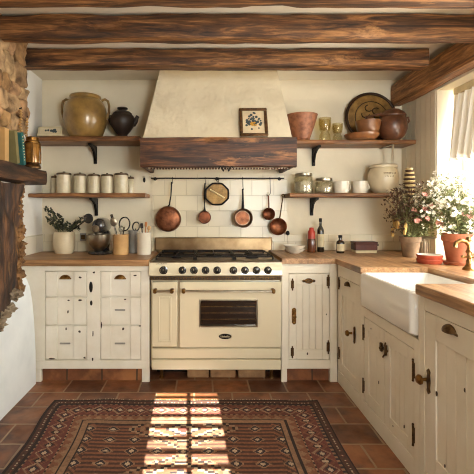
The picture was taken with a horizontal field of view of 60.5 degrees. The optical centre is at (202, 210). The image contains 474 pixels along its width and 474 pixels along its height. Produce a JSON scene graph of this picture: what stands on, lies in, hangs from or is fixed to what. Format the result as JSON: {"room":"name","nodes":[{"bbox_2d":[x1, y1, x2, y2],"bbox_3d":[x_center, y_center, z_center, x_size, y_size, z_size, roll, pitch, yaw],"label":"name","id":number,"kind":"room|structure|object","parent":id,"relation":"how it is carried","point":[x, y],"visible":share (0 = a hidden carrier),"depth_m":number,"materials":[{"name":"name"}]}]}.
{"room":"farmhouse kitchen","nodes":[
{"label":"farmhouse kitchen","id":0,"kind":"room"},
{"bbox_2d":[0,13,29,181],"bbox_3d":[-1.346,-0.383,1.842,0.268,1.675,2.153,0,0,0],"label":"wall","id":1,"kind":"structure","parent":0,"point":[13,74],"depth_m":2.65,"materials":[{"name":"stone"}]},
{"bbox_2d":[0,160,46,184],"bbox_3d":[-1.185,-0.234,2.025,0.177,0.107,1.650,0,0,0],"label":"fireplace mantel","id":2,"kind":"object","parent":1,"relation":"attached to","point":[10,172],"visible":0.97,"depth_m":2.48,"materials":[{"name":"brown wood"}]},
{"bbox_2d":[0,127,8,160],"bbox_3d":[-1.196,-0.384,2.335,0.127,0.190,0.050,0,0,0],"label":"book","id":3,"kind":"object","parent":2,"relation":"on","point":[4,132],"visible":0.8,"depth_m":2.31,"materials":[{"name":"paper"}]},
{"bbox_2d":[0,182,27,331],"bbox_3d":[-1.209,0.443,2.099,0.136,1.338,1.198,0,0,0],"label":"post","id":4,"kind":"object","parent":2,"relation":"hanging from","point":[12,228],"visible":0.98,"depth_m":2.52,"materials":[{"name":"brown wood"}]},
{"bbox_2d":[8,130,19,163],"bbox_3d":[-1.196,-0.390,2.466,0.127,0.203,0.072,0,0,0],"label":"book","id":5,"kind":"object","parent":2,"relation":"on","point":[13,137],"visible":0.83,"depth_m":2.45,"materials":[{"name":"paper"}]},
{"bbox_2d":[17,132,25,164],"bbox_3d":[-1.196,-0.393,2.553,0.128,0.208,0.073,0,0,0],"label":"book","id":6,"kind":"object","parent":2,"relation":"on","point":[21,146],"visible":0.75,"depth_m":2.54,"materials":[{"name":"teal paper"}]},
{"bbox_2d":[24,136,40,168],"bbox_3d":[-1.165,-0.397,2.760,0.114,0.216,0.114,0,0,0],"label":"jar","id":7,"kind":"object","parent":2,"relation":"on","point":[32,145],"visible":0.88,"depth_m":2.72,"materials":[{"name":"brown metal"}]},
{"bbox_2d":[0,278,35,419],"bbox_3d":[-1.371,0.880,1.926,0.218,0.850,2.252,0,0,0],"label":"wall","id":8,"kind":"structure","parent":0,"point":[17,340],"depth_m":2.76,"materials":[{"name":"white paint"}]},
{"bbox_2d":[1,70,41,235],"bbox_3d":[-1.580,0.049,1.510,0.200,2.512,4.420,0,0,0],"label":"wall","id":9,"kind":"structure","parent":0,"point":[32,219],"depth_m":3.53,"materials":[{"name":"white paint"}]},
{"bbox_2d":[22,234,42,255],"bbox_3d":[-1.475,0.290,3.410,0.014,0.159,0.620,0,0,0],"label":"trim","id":10,"kind":"structure","parent":9,"relation":"attached to","point":[35,242],"depth_m":3.50,"materials":[{"name":"paint"}]},
{"bbox_2d":[43,369,141,379],"bbox_3d":[-0.851,1.256,3.199,0.767,0.098,0.170,0,0,0],"label":"trim","id":11,"kind":"structure","parent":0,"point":[48,374],"depth_m":3.11,"materials":[{"name":"tile"}]},
{"bbox_2d":[0,353,409,473],"bbox_3d":[0.200,1.365,1.460,3.860,0.120,4.920,0,0,0],"label":"floor","id":12,"kind":"structure","parent":0,"point":[369,453],"depth_m":2.83,"materials":[{"name":"tile"}]},
{"bbox_2d":[21,266,150,381],"bbox_3d":[-0.942,0.863,3.378,1.066,0.885,0.631,0,0,0],"label":"base cabinet","id":13,"kind":"object","parent":12,"relation":"on","point":[86,317],"visible":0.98,"depth_m":3.08,"materials":[{"name":"paint"}]},
{"bbox_2d":[21,251,157,265],"bbox_3d":[-0.942,0.394,3.383,1.068,0.048,0.646,0,0,0],"label":"countertop","id":14,"kind":"structure","parent":13,"relation":"on","point":[44,258],"depth_m":3.08,"materials":[{"name":"brown wood"}]},
{"bbox_2d":[53,231,75,253],"bbox_3d":[-1.208,0.275,3.520,0.188,0.187,0.188,0,0,0],"label":"vase","id":15,"kind":"object","parent":14,"relation":"on","point":[63,242],"visible":1,"depth_m":3.44,"materials":[{"name":"beige ceramic"}]},
{"bbox_2d":[44,206,83,231],"bbox_3d":[-1.186,0.137,3.510,0.389,0.367,0.148,0,0,0],"label":"eucalyptus sprigs","id":16,"kind":"object","parent":15,"relation":"in","point":[56,225],"visible":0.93,"depth_m":3.50,"materials":[{"name":"green plant"}]},
{"bbox_2d":[69,214,92,231],"bbox_3d":[-1.111,0.144,3.501,0.331,0.244,0.024,0,0,5],"label":"ladle","id":17,"kind":"object","parent":15,"relation":"in","point":[88,218],"visible":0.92,"depth_m":3.49,"materials":[{"name":"black metal"}]},
{"bbox_2d":[87,218,112,254],"bbox_3d":[-0.889,0.214,3.518,0.208,0.310,0.324,0,0,0],"label":"stand mixer","id":18,"kind":"object","parent":14,"relation":"on","point":[99,241],"visible":1,"depth_m":3.40,"materials":[{"name":"metal"}]},
{"bbox_2d":[87,234,110,250],"bbox_3d":[-0.889,0.269,3.460,0.202,0.140,0.202,0,0,0],"label":"mixing bowl","id":19,"kind":"object","parent":18,"relation":"on","point":[98,242],"depth_m":3.39,"materials":[{"name":"metal"}]},
{"bbox_2d":[112,234,128,254],"bbox_3d":[-0.700,0.284,3.440,0.137,0.170,0.137,0,0,0],"label":"utensil crock","id":20,"kind":"object","parent":14,"relation":"on","point":[120,242],"visible":0.98,"depth_m":3.38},
{"bbox_2d":[110,218,116,234],"bbox_3d":[-0.741,0.190,3.407,0.082,0.268,0.028,0,0,-26],"label":"serving spoon","id":21,"kind":"object","parent":20,"relation":"in","point":[113,222],"visible":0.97,"depth_m":3.39,"materials":[{"name":"metal"}]},
{"bbox_2d":[119,217,129,234],"bbox_3d":[-0.664,0.186,3.420,0.098,0.278,0.033,0,0,14],"label":"whisk","id":22,"kind":"object","parent":20,"relation":"in","point":[122,217],"visible":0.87,"depth_m":3.42,"materials":[{"name":"black metal"}]},
{"bbox_2d":[128,230,137,252],"bbox_3d":[-0.616,0.270,3.560,0.082,0.198,0.082,0,0,0],"label":"jar","id":23,"kind":"object","parent":14,"relation":"on","point":[132,234],"visible":0.9,"depth_m":3.52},
{"bbox_2d":[132,222,139,230],"bbox_3d":[-0.595,0.214,3.551,0.084,0.243,0.020,0,0,8],"label":"spoon","id":24,"kind":"object","parent":23,"relation":"in","point":[134,222],"visible":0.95,"depth_m":3.55,"materials":[{"name":"black metal"}]},
{"bbox_2d":[137,232,150,254],"bbox_3d":[-0.501,0.275,3.440,0.121,0.187,0.121,0,0,0],"label":"utensil crock","id":25,"kind":"object","parent":14,"relation":"on","point":[143,239],"visible":0.98,"depth_m":3.39,"materials":[{"name":"white ceramic"}]},
{"bbox_2d":[1,398,359,473],"bbox_3d":[-0.119,1.297,1.977,1.805,0.013,1.655,0,0,0],"label":"patterned rug","id":26,"kind":"object","parent":12,"relation":"on","point":[96,436],"visible":1,"depth_m":2.28,"materials":[{"name":"fabric"}]},
{"bbox_2d":[187,370,208,377],"bbox_3d":[-0.039,1.264,3.215,0.172,0.083,0.110,0,0,0],"label":"brick","id":27,"kind":"object","parent":12,"relation":"on","point":[190,373],"visible":0.48,"depth_m":3.16,"materials":[{"name":"brown brick"}]},
{"bbox_2d":[149,237,281,378],"bbox_3d":[0.096,0.772,3.343,1.060,1.066,0.682,0,0,0],"label":"range cooker","id":28,"kind":"object","parent":12,"relation":"on","point":[216,301],"visible":1,"depth_m":3.06,"materials":[{"name":"beige metal"}]},
{"bbox_2d":[150,250,280,262],"bbox_3d":[0.094,0.376,3.369,1.002,0.056,0.630,0,0,0],"label":"cooktop","id":29,"kind":"object","parent":28,"relation":"in","point":[164,256],"depth_m":3.21,"materials":[{"name":"black metal"}]},
{"bbox_2d":[210,370,234,377],"bbox_3d":[0.156,1.264,3.215,0.196,0.083,0.110,0,0,0],"label":"brick","id":30,"kind":"object","parent":12,"relation":"on","point":[213,373],"visible":0.48,"depth_m":3.16,"materials":[{"name":"brown brick"}]},
{"bbox_2d":[237,370,264,377],"bbox_3d":[0.381,1.264,3.215,0.215,0.083,0.110,0,0,0],"label":"brick","id":31,"kind":"object","parent":12,"relation":"on","point":[241,373],"visible":0.48,"depth_m":3.16,"materials":[{"name":"brown brick"}]},
{"bbox_2d":[287,369,328,379],"bbox_3d":[0.805,1.256,3.199,0.324,0.098,0.170,0,0,0],"label":"trim","id":32,"kind":"structure","parent":12,"relation":"on","point":[292,374],"depth_m":3.11,"materials":[{"name":"tile"}]},
{"bbox_2d":[280,264,336,381],"bbox_3d":[0.812,0.854,3.365,0.425,0.903,0.638,0,0,0],"label":"base cabinet","id":33,"kind":"object","parent":12,"relation":"on","point":[308,291],"visible":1,"depth_m":3.09,"materials":[{"name":"beige paint"}]},
{"bbox_2d":[338,265,360,410],"bbox_3d":[1.304,0.854,2.857,0.647,0.903,0.453,0,0,0],"label":"base cabinet","id":34,"kind":"object","parent":12,"relation":"on","point":[349,281],"visible":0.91,"depth_m":2.83,"materials":[{"name":"beige paint"}]},
{"bbox_2d":[269,250,473,283],"bbox_3d":[1.207,0.380,2.807,1.216,0.040,1.790,0,0,0],"label":"countertop","id":35,"kind":"structure","parent":34,"relation":"on","point":[383,260],"depth_m":2.92,"materials":[{"name":"brown wood"}]},
{"bbox_2d":[284,248,304,253],"bbox_3d":[0.781,0.341,3.450,0.179,0.036,0.179,0,0,0],"label":"bowl","id":36,"kind":"object","parent":35,"relation":"on","point":[286,249],"visible":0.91,"depth_m":3.40,"materials":[{"name":"white ceramic"}]},
{"bbox_2d":[284,244,305,249],"bbox_3d":[0.781,0.311,3.450,0.188,0.041,0.188,0,0,0],"label":"bowl","id":37,"kind":"object","parent":36,"relation":"on","point":[288,246],"visible":0.93,"depth_m":3.40,"materials":[{"name":"white ceramic"}]},
{"bbox_2d":[307,227,315,252],"bbox_3d":[0.945,0.251,3.520,0.075,0.217,0.075,0,0,0],"label":"sauce bottle","id":38,"kind":"object","parent":35,"relation":"on","point":[311,241],"visible":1,"depth_m":3.49,"materials":[{"name":"red glass"}]},
{"bbox_2d":[317,218,323,251],"bbox_3d":[1.032,0.210,3.550,0.060,0.297,0.061,0,0,0],"label":"oil bottle","id":39,"kind":"object","parent":35,"relation":"on","point":[320,231],"visible":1,"depth_m":3.53,"materials":[{"name":"black glass"}]},
{"bbox_2d":[336,235,344,252],"bbox_3d":[1.176,0.282,3.460,0.068,0.154,0.069,0,0,0],"label":"bottle","id":40,"kind":"object","parent":35,"relation":"on","point":[340,245],"visible":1,"depth_m":3.43,"materials":[{"name":"black glass"}]},
{"bbox_2d":[350,241,378,252],"bbox_3d":[1.409,0.311,3.500,0.224,0.095,0.116,0,0,0],"label":"book","id":41,"kind":"object","parent":35,"relation":"on","point":[356,246],"visible":1,"depth_m":3.44,"materials":[{"name":"paper"}]},
{"bbox_2d":[399,236,421,257],"bbox_3d":[1.626,0.280,3.170,0.158,0.158,0.158,0,0,0],"label":"flower pot","id":42,"kind":"object","parent":35,"relation":"on","point":[410,246],"visible":0.96,"depth_m":3.12,"materials":[{"name":"ceramic"}]},
{"bbox_2d":[403,168,415,214],"bbox_3d":[1.629,-0.059,3.190,0.095,0.561,0.095,0,0,22],"label":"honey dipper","id":43,"kind":"object","parent":42,"relation":"in","point":[409,177],"visible":0.84,"depth_m":3.16,"materials":[{"name":"brown wood"}]},
{"bbox_2d":[381,172,471,236],"bbox_3d":[1.690,-0.036,3.102,0.580,0.530,0.402,0,0,0],"label":"mixed bouquet","id":44,"kind":"object","parent":42,"relation":"in","point":[412,225],"visible":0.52,"depth_m":3.09,"materials":[{"name":"green plant"}]},
{"bbox_2d":[361,272,466,335],"bbox_3d":[1.212,0.495,2.250,0.436,0.210,0.640,0,0,0],"label":"sink","id":45,"kind":"object","parent":35,"relation":"in","point":[392,296],"visible":0.53,"depth_m":2.26,"materials":[{"name":"white ceramic"}]},
{"bbox_2d":[422,239,429,252],"bbox_3d":[1.810,0.293,3.250,0.089,0.133,0.060,0,0,0],"label":"rack","id":46,"kind":"object","parent":35,"relation":"on","point":[427,240],"visible":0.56,"depth_m":3.23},
{"bbox_2d":[416,258,443,264],"bbox_3d":[1.559,0.344,2.780,0.168,0.030,0.168,0,0,0],"label":"saucer","id":47,"kind":"object","parent":35,"relation":"on","point":[433,262],"visible":0.8,"depth_m":2.71,"materials":[{"name":"red ceramic"}]},
{"bbox_2d":[416,253,442,259],"bbox_3d":[1.559,0.315,2.780,0.168,0.032,0.168,0,0,0],"label":"saucer","id":48,"kind":"object","parent":47,"relation":"on","point":[425,256],"visible":1,"depth_m":2.73,"materials":[{"name":"red ceramic"}]},
{"bbox_2d":[441,233,473,265],"bbox_3d":[1.710,0.255,2.720,0.190,0.208,0.190,0,0,0],"label":"flower pot","id":49,"kind":"object","parent":35,"relation":"on","point":[452,254],"visible":0.66,"depth_m":2.66,"materials":[{"name":"ceramic"}]},
{"bbox_2d":[421,170,473,236],"bbox_3d":[1.685,-0.052,2.703,0.346,0.473,0.336,0,0,0],"label":"daisies","id":50,"kind":"object","parent":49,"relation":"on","point":[458,213],"visible":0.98,"depth_m":2.67,"materials":[{"name":"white plant"}]},
{"bbox_2d":[453,237,473,270],"bbox_3d":[1.589,0.258,2.450,0.129,0.205,0.118,0,0,29],"label":"tap","id":51,"kind":"object","parent":35,"relation":"on","point":[468,266],"visible":1,"depth_m":2.45,"materials":[{"name":"gold metal"}]},
{"bbox_2d":[361,296,418,473],"bbox_3d":[1.314,0.855,2.275,0.626,0.900,0.706,0,0,0],"label":"base cabinet","id":52,"kind":"object","parent":12,"relation":"on","point":[389,354],"visible":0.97,"depth_m":2.22,"materials":[{"name":"beige paint"}]},
{"bbox_2d":[415,296,473,473],"bbox_3d":[1.198,0.850,1.560,0.437,0.910,0.720,0,0,0],"label":"base cabinet","id":53,"kind":"object","parent":12,"relation":"on","point":[445,378],"visible":0.94,"depth_m":1.72,"materials":[{"name":"beige paint"}]},
{"bbox_2d":[415,284,473,316],"bbox_3d":[1.405,0.368,1.554,0.810,0.050,0.708,0,0,0],"label":"countertop","id":54,"kind":"structure","parent":53,"relation":"on","point":[460,297],"depth_m":1.71,"materials":[{"name":"brown wood"}]},
{"bbox_2d":[42,80,401,352],"bbox_3d":[0.225,0.049,3.810,3.810,2.512,0.180,0,0,0],"label":"wall","id":55,"kind":"structure","parent":0,"point":[330,99],"depth_m":3.72,"materials":[{"name":"beige paint"}]},
{"bbox_2d":[80,233,86,240],"bbox_3d":[-1.099,0.238,3.708,0.060,0.070,0.021,0,0,0],"label":"wall socket","id":56,"kind":"object","parent":55,"relation":"attached to","point":[82,235],"visible":1,"depth_m":3.70,"materials":[{"name":"brown metal"}]},
{"bbox_2d":[28,193,149,215],"bbox_3d":[-0.983,-0.054,3.564,0.986,0.196,0.308,0,0,0],"label":"wall shelf","id":57,"kind":"object","parent":55,"relation":"attached to","point":[93,197],"visible":1,"depth_m":3.41,"materials":[{"name":"brown wood"}]},
{"bbox_2d":[51,175,56,192],"bbox_3d":[-1.333,-0.241,3.640,0.065,0.176,0.065,0,0,0],"label":"canister","id":58,"kind":"object","parent":57,"relation":"on","point":[53,178],"visible":0.67,"depth_m":3.61,"materials":[{"name":"beige ceramic"}]},
{"bbox_2d":[56,171,71,192],"bbox_3d":[-1.211,-0.249,3.520,0.126,0.192,0.125,0,0,0],"label":"canister","id":59,"kind":"object","parent":57,"relation":"on","point":[63,178],"visible":0.85,"depth_m":3.47,"materials":[{"name":"beige ceramic"}]},
{"bbox_2d":[74,172,85,192],"bbox_3d":[-1.072,-0.244,3.520,0.108,0.183,0.107,0,0,0],"label":"canister","id":60,"kind":"object","parent":57,"relation":"on","point":[79,179],"visible":0.86,"depth_m":3.47,"materials":[{"name":"beige ceramic"}]},
{"bbox_2d":[88,173,99,192],"bbox_3d":[-0.951,-0.242,3.520,0.106,0.179,0.105,0,0,0],"label":"canister","id":61,"kind":"object","parent":57,"relation":"on","point":[93,179],"visible":0.88,"depth_m":3.48,"materials":[{"name":"beige ceramic"}]},
{"bbox_2d":[101,173,112,192],"bbox_3d":[-0.835,-0.242,3.520,0.105,0.179,0.104,0,0,0],"label":"canister","id":62,"kind":"object","parent":57,"relation":"on","point":[106,179],"visible":0.86,"depth_m":3.48,"materials":[{"name":"beige ceramic"}]},
{"bbox_2d":[114,172,127,192],"bbox_3d":[-0.712,-0.247,3.520,0.121,0.187,0.120,0,0,0],"label":"canister","id":63,"kind":"object","parent":57,"relation":"on","point":[120,179],"visible":0.87,"depth_m":3.47,"materials":[{"name":"beige ceramic"}]},
{"bbox_2d":[128,176,133,192],"bbox_3d":[-0.653,-0.236,3.640,0.065,0.167,0.065,0,0,0],"label":"canister","id":64,"kind":"object","parent":57,"relation":"on","point":[130,179],"visible":0.68,"depth_m":3.61,"materials":[{"name":"beige ceramic"}]},
{"bbox_2d":[38,136,140,163],"bbox_3d":[-1.004,-0.534,3.569,0.943,0.202,0.298,0,0,0],"label":"wall shelf","id":65,"kind":"object","parent":55,"relation":"attached to","point":[93,142],"visible":0.91,"depth_m":3.45,"materials":[{"name":"brown wood"}]},
{"bbox_2d":[37,133,65,136],"bbox_3d":[-1.300,-0.647,3.498,0.208,0.022,0.163,0,0,0],"label":"book","id":66,"kind":"object","parent":65,"relation":"on","point":[38,134],"visible":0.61,"depth_m":3.42,"materials":[{"name":"paper"}]},
{"bbox_2d":[38,127,61,132],"bbox_3d":[-1.327,-0.696,3.508,0.208,0.074,0.026,0,0,0],"label":"print","id":67,"kind":"object","parent":66,"relation":"on","point":[40,129],"visible":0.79,"depth_m":3.50,"materials":[{"name":"paper"}]},
{"bbox_2d":[61,92,109,135],"bbox_3d":[-1.028,-0.819,3.535,0.372,0.366,0.372,0,0,32],"label":"storage jar","id":68,"kind":"object","parent":65,"relation":"on","point":[84,114],"visible":0.94,"depth_m":3.40,"materials":[{"name":"ceramic"}]},
{"bbox_2d":[108,107,138,135],"bbox_3d":[-0.707,-0.772,3.550,0.221,0.272,0.221,0,0,45],"label":"lidded pot","id":69,"kind":"object","parent":65,"relation":"on","point":[122,121],"visible":0.87,"depth_m":3.48,"materials":[{"name":"ceramic"}]},
{"bbox_2d":[43,234,151,250],"bbox_3d":[-0.969,0.290,3.713,0.998,0.159,0.018,0,0,0],"label":"trim","id":70,"kind":"structure","parent":55,"relation":"attached to","point":[47,238],"depth_m":3.70,"materials":[{"name":"tile"}]},
{"bbox_2d":[151,177,283,180],"bbox_3d":[0.131,-0.295,3.671,1.198,0.031,0.073,0,0,0],"label":"rail","id":71,"kind":"object","parent":55,"relation":"attached to","point":[154,178],"visible":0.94,"depth_m":3.63,"materials":[{"name":"black metal"}]},
{"bbox_2d":[155,177,180,231],"bbox_3d":[-0.315,-0.060,3.635,0.234,0.498,0.049,0,0,0],"label":"frying pan","id":72,"kind":"object","parent":71,"relation":"hanging from","point":[168,218],"visible":1,"depth_m":3.61,"materials":[{"name":"orange metal"}]},
{"bbox_2d":[198,180,210,223],"bbox_3d":[0.013,-0.096,3.634,0.119,0.425,0.042,0,0,0],"label":"pan","id":73,"kind":"object","parent":71,"relation":"hanging from","point":[204,216],"visible":1,"depth_m":3.61,"materials":[{"name":"orange metal"}]},
{"bbox_2d":[205,178,228,205],"bbox_3d":[0.125,-0.179,3.628,0.222,0.260,0.046,0,0,0],"label":"pan","id":74,"kind":"object","parent":71,"relation":"hanging from","point":[216,193],"visible":1,"depth_m":3.62,"materials":[{"name":"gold metal"}]},
{"bbox_2d":[234,177,252,227],"bbox_3d":[0.358,-0.080,3.628,0.173,0.458,0.084,0,0,0],"label":"saucepan","id":75,"kind":"object","parent":71,"relation":"hanging from","point":[243,218],"visible":1,"depth_m":3.65,"materials":[{"name":"metal"}]},
{"bbox_2d":[263,185,274,219],"bbox_3d":[0.593,-0.113,3.644,0.114,0.392,0.031,0,0,0],"label":"ladle","id":76,"kind":"object","parent":71,"relation":"hanging from","point":[268,213],"visible":1,"depth_m":3.64,"materials":[{"name":"orange metal"}]},
{"bbox_2d":[263,208,274,219],"bbox_3d":[0.593,0.027,3.646,0.114,0.114,0.028,0,0,0],"label":"bowl","id":77,"kind":"object","parent":76,"relation":"on","point":[268,213],"depth_m":3.64,"materials":[{"name":"orange metal"}]},
{"bbox_2d":[140,70,296,172],"bbox_3d":[0.121,-0.755,3.438,1.233,0.897,0.556,0,0,0],"label":"range hood","id":78,"kind":"object","parent":55,"relation":"attached to","point":[193,121],"visible":0.96,"depth_m":3.25,"materials":[{"name":"paint"}]},
{"bbox_2d":[239,108,267,136],"bbox_3d":[0.403,-0.711,3.229,0.224,0.248,0.114,0,0,0],"label":"framed picture","id":79,"kind":"object","parent":78,"relation":"on","point":[253,122],"visible":1,"depth_m":3.22,"materials":[{"name":"beige paper"}]},
{"bbox_2d":[242,111,264,132],"bbox_3d":[0.403,-0.710,3.232,0.184,0.211,0.094,0,0,0],"label":"print","id":80,"kind":"object","parent":79,"relation":"attached to","point":[252,121],"depth_m":3.22,"materials":[{"name":"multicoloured paper"}]},
{"bbox_2d":[152,175,286,250],"bbox_3d":[0.151,0.018,3.715,1.239,0.705,0.014,0,0,0],"label":"backsplash","id":81,"kind":"structure","parent":55,"relation":"attached to","point":[187,197],"depth_m":3.71,"materials":[{"name":"tile"}]},
{"bbox_2d":[270,194,289,234],"bbox_3d":[0.691,0.034,3.676,0.183,0.376,0.089,0,0,0],"label":"frying pan","id":82,"kind":"object","parent":55,"relation":"hanging from","point":[278,226],"visible":1,"depth_m":3.65,"materials":[{"name":"brown metal"}]},
{"bbox_2d":[270,218,286,234],"bbox_3d":[0.678,0.140,3.656,0.157,0.157,0.048,0,0,0],"label":"bowl","id":83,"kind":"object","parent":82,"relation":"on","point":[278,226],"depth_m":3.65,"materials":[{"name":"orange metal"}]},
{"bbox_2d":[284,193,392,215],"bbox_3d":[1.183,-0.056,3.583,0.880,0.197,0.268,0,0,0],"label":"wall shelf","id":84,"kind":"object","parent":55,"relation":"attached to","point":[314,197],"visible":0.99,"depth_m":3.45,"materials":[{"name":"brown wood"}]},
{"bbox_2d":[295,172,311,191],"bbox_3d":[0.886,-0.246,3.560,0.167,0.182,0.166,0,0,0],"label":"glass jar","id":85,"kind":"object","parent":84,"relation":"on","point":[301,186],"visible":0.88,"depth_m":3.50,"materials":[{"name":"glass"}]},
{"bbox_2d":[316,177,331,191],"bbox_3d":[1.066,-0.224,3.560,0.159,0.138,0.158,0,0,0],"label":"glass jar","id":86,"kind":"object","parent":84,"relation":"on","point":[323,188],"visible":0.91,"depth_m":3.51,"materials":[{"name":"glass"}]},
{"bbox_2d":[333,181,350,192],"bbox_3d":[1.211,-0.207,3.540,0.129,0.103,0.130,0,0,44],"label":"mug","id":87,"kind":"object","parent":84,"relation":"on","point":[339,186],"visible":0.93,"depth_m":3.49,"materials":[{"name":"white ceramic"}]},
{"bbox_2d":[352,181,369,192],"bbox_3d":[1.374,-0.207,3.540,0.129,0.103,0.130,0,0,44],"label":"mug","id":88,"kind":"object","parent":84,"relation":"on","point":[357,186],"visible":0.85,"depth_m":3.49,"materials":[{"name":"white ceramic"}]},
{"bbox_2d":[368,163,398,192],"bbox_3d":[1.593,-0.287,3.570,0.258,0.263,0.259,0,0,0],"label":"crock","id":89,"kind":"object","parent":84,"relation":"on","point":[384,177],"visible":0.9,"depth_m":3.47,"materials":[{"name":"beige ceramic"}]},
{"bbox_2d":[287,234,400,249],"bbox_3d":[1.296,0.287,3.713,1.045,0.145,0.018,0,0,0],"label":"trim","id":90,"kind":"structure","parent":55,"relation":"attached to","point":[385,241],"depth_m":3.70,"materials":[{"name":"tile"}]},
{"bbox_2d":[297,140,415,165],"bbox_3d":[1.311,-0.512,3.584,1.017,0.197,0.268,0,0,0],"label":"wall shelf","id":91,"kind":"object","parent":55,"relation":"attached to","point":[315,145],"visible":0.97,"depth_m":3.49,"materials":[{"name":"brown wood"}]},
{"bbox_2d":[287,112,317,139],"bbox_3d":[0.868,-0.726,3.560,0.280,0.231,0.280,0,0,0],"label":"flower pot","id":92,"kind":"object","parent":91,"relation":"on","point":[301,124],"visible":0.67,"depth_m":3.47,"materials":[{"name":"orange ceramic"}]},
{"bbox_2d":[344,131,379,139],"bbox_3d":[1.357,-0.632,3.460,0.288,0.043,0.288,0,0,0],"label":"dish","id":93,"kind":"object","parent":91,"relation":"on","point":[365,135],"visible":0.91,"depth_m":3.36,"materials":[{"name":"brown ceramic"}]},
{"bbox_2d":[355,118,380,131],"bbox_3d":[1.413,-0.703,3.460,0.212,0.132,0.212,0,0,0],"label":"bowl","id":94,"kind":"object","parent":93,"relation":"on","point":[372,124],"visible":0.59,"depth_m":3.38,"materials":[{"name":"brown ceramic"}]},
{"bbox_2d":[345,92,394,139],"bbox_3d":[1.526,-0.848,3.667,0.473,0.471,0.076,0,0,2],"label":"round tray","id":95,"kind":"object","parent":91,"relation":"on","point":[370,103],"visible":0.5,"depth_m":3.67,"materials":[{"name":"brown metal"}]},
{"bbox_2d":[365,108,409,139],"bbox_3d":[1.590,-0.746,3.451,0.353,0.270,0.239,0,0,-31],"label":"cooking pot","id":96,"kind":"object","parent":91,"relation":"on","point":[394,123],"visible":0.9,"depth_m":3.39,"materials":[{"name":"brown ceramic"}]},
{"bbox_2d":[0,6,473,79],"bbox_3d":[0.200,-1.267,1.460,3.860,0.120,4.920,0,0,0],"label":"ceiling","id":97,"kind":"structure","parent":0,"point":[434,49],"depth_m":2.93,"materials":[{"name":"white paint"}]},
{"bbox_2d":[24,48,428,70],"bbox_3d":[0.095,-1.136,3.037,3.140,0.142,0.137,0,0,0],"label":"ceiling beam","id":98,"kind":"structure","parent":97,"relation":"attached to","point":[92,59],"depth_m":2.98,"materials":[{"name":"brown wood"}]},
{"bbox_2d":[0,13,473,44],"bbox_3d":[0.225,-1.124,2.496,2.920,0.168,0.098,0,0,0],"label":"ceiling beam","id":99,"kind":"structure","parent":97,"relation":"attached to","point":[194,28],"depth_m":2.45,"materials":[{"name":"brown wood"}]},
{"bbox_2d":[0,0,473,8],"bbox_3d":[0.225,-1.122,2.023,2.920,0.172,0.134,0,0,0],"label":"ceiling beam","id":100,"kind":"structure","parent":97,"relation":"attached to","point":[410,4],"depth_m":2.03,"materials":[{"name":"brown wood"}]},
{"bbox_2d":[402,69,473,256],"bbox_3d":[1.955,0.049,1.510,0.250,2.512,4.420,0,0,0],"label":"wall","id":101,"kind":"structure","parent":0,"point":[444,93],"depth_m":3.16,"materials":[{"name":"beige paint"}]},
{"bbox_2d":[401,234,436,253],"bbox_3d":[1.825,0.287,3.440,0.014,0.145,0.560,0,0,0],"label":"trim","id":102,"kind":"structure","parent":101,"relation":"attached to","point":[433,241],"depth_m":3.21,"materials":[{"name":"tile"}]},
{"bbox_2d":[403,89,435,236],"bbox_3d":[1.828,-0.375,3.432,0.008,1.160,0.520,0,0,0],"label":"trim","id":103,"kind":"structure","parent":101,"relation":"attached to","point":[420,156],"depth_m":3.36,"materials":[{"name":"beige paint"}]},
{"bbox_2d":[391,43,473,105],"bbox_3d":[1.775,-1.057,2.453,0.113,0.208,2.505,0,0,0],"label":"beam","id":104,"kind":"structure","parent":101,"relation":"attached to","point":[458,59],"depth_m":3.02,"materials":[{"name":"brown wood"}]},
{"bbox_2d":[442,158,473,264],"bbox_3d":[1.946,-0.273,2.305,0.259,1.344,1.710,0,0,0],"label":"window","id":105,"kind":"structure","parent":101,"relation":"in","point":[467,163],"depth_m":3.11,"materials":[{"name":"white glass"}]},
{"bbox_3d":[1.985,-0.935,2.310,0.011,0.012,1.680,0,0,0],"label":"curtain rod","id":106,"kind":"object","parent":101,"relation":"attached to","visible":0},
{"bbox_2d":[449,79,473,161],"bbox_3d":[1.915,-0.658,2.507,0.119,0.577,1.257,0,0,0],"label":"window curtain","id":107,"kind":"object","parent":106,"relation":"hanging from","point":[462,136],"visible":1,"depth_m":2.97,"materials":[{"name":"linen"}]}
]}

